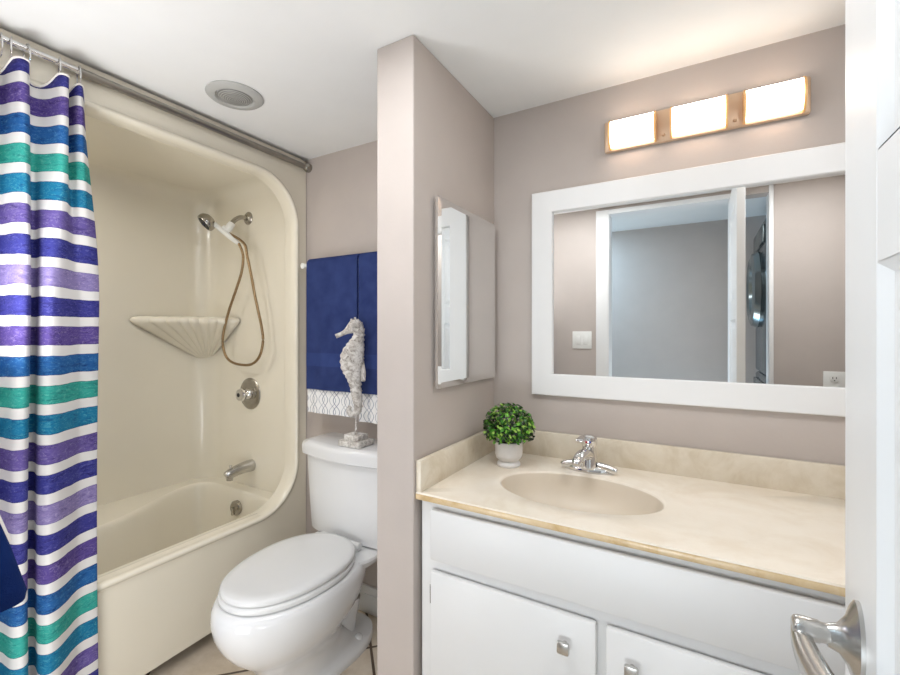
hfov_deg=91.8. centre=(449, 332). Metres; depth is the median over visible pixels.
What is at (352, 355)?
ornament
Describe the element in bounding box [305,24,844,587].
wall
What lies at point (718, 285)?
wall mirror
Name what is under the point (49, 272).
shower curtain
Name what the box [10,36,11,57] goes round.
curtain ring
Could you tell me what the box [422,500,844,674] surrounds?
vanity cabinet
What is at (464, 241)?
medicine cabinet
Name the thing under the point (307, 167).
curtain rod
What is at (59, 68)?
curtain ring
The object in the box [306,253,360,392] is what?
towel
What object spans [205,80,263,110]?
recessed light
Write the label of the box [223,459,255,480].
tub spout
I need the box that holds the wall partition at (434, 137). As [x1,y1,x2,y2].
[377,35,493,674]
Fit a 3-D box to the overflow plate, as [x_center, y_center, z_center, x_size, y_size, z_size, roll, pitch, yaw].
[-1.085,0.884,2.198,0.072,0.072,0.034,0,0,30]
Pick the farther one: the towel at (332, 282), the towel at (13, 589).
the towel at (332, 282)
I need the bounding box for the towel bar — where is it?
[301,258,358,268]
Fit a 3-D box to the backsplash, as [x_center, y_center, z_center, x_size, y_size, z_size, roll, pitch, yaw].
[0.808,0.412,1.361,1.428,0.093,0.020,0,0,30]
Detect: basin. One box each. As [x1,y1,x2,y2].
[97,477,273,583]
[501,473,662,514]
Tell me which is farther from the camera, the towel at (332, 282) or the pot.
the towel at (332, 282)
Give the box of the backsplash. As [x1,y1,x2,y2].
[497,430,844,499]
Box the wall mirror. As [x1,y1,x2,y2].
[532,142,844,416]
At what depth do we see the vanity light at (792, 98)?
1.32 m
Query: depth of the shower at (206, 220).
2.21 m
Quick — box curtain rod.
[0,34,311,172]
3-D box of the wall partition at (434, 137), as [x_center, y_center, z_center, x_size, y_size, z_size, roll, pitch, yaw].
[-0.018,0.197,1.533,0.134,2.106,0.583,0,0,30]
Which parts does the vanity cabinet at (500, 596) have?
door, knob, knob, door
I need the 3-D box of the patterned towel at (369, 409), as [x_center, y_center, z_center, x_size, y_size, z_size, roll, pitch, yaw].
[-0.260,0.024,1.832,0.294,0.721,0.038,0,0,30]
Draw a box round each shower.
[0,28,305,674]
[197,212,264,365]
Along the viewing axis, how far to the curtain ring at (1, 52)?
1.19 m
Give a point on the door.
(867, 637)
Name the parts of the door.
lever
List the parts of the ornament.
post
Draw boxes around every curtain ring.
[0,31,2,57]
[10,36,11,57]
[23,43,30,61]
[58,57,60,72]
[76,65,81,82]
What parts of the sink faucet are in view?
spout, handle, plate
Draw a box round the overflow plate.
[230,500,241,515]
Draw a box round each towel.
[0,516,26,612]
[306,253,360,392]
[308,309,358,417]
[358,251,376,394]
[359,394,376,423]
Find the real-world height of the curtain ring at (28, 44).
0.072 m
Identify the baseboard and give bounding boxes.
[358,583,376,616]
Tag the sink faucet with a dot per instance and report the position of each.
(585, 460)
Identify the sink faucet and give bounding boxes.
[561,434,617,474]
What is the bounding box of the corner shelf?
[129,316,238,357]
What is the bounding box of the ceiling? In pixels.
[0,0,844,160]
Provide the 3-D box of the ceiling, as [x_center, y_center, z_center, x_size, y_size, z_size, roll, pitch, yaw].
[-0.210,-0.896,0.639,4.200,0.080,2.600,0,0,30]
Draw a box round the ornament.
[335,317,372,448]
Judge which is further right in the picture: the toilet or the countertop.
the countertop
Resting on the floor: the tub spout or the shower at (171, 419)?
the shower at (171, 419)
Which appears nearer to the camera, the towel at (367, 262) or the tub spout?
the towel at (367, 262)
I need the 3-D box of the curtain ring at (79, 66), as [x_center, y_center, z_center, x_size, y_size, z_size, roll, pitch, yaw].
[-1.149,-0.792,1.351,0.040,0.072,0.004,0,0,36]
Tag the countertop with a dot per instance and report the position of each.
(782, 520)
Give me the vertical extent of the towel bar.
0.044 m
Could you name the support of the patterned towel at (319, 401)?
hanging from the towel bar
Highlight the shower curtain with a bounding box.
[0,56,98,674]
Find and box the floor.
[145,610,376,674]
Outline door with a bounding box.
[790,0,899,674]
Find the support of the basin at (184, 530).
in the shower at (171, 419)
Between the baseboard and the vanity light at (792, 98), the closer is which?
the vanity light at (792, 98)
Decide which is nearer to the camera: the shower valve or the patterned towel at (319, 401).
the patterned towel at (319, 401)
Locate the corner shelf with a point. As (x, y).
(149, 336)
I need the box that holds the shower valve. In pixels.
[236,378,260,408]
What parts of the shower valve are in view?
knob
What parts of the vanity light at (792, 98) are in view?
plate, lamp shade, plate, plate, lamp shade, plate, plate, lamp shade, plate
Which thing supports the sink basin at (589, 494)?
in the countertop
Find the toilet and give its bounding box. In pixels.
[210,432,376,674]
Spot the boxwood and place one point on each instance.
(508, 449)
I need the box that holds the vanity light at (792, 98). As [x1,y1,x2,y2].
[605,76,810,153]
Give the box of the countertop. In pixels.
[416,429,844,596]
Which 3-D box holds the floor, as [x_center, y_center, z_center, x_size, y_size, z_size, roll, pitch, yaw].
[-0.210,1.290,0.639,4.200,0.080,2.600,0,0,30]
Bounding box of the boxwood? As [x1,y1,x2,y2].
[483,403,535,468]
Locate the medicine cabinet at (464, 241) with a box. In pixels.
[435,195,494,388]
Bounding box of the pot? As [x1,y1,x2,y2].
[495,438,522,468]

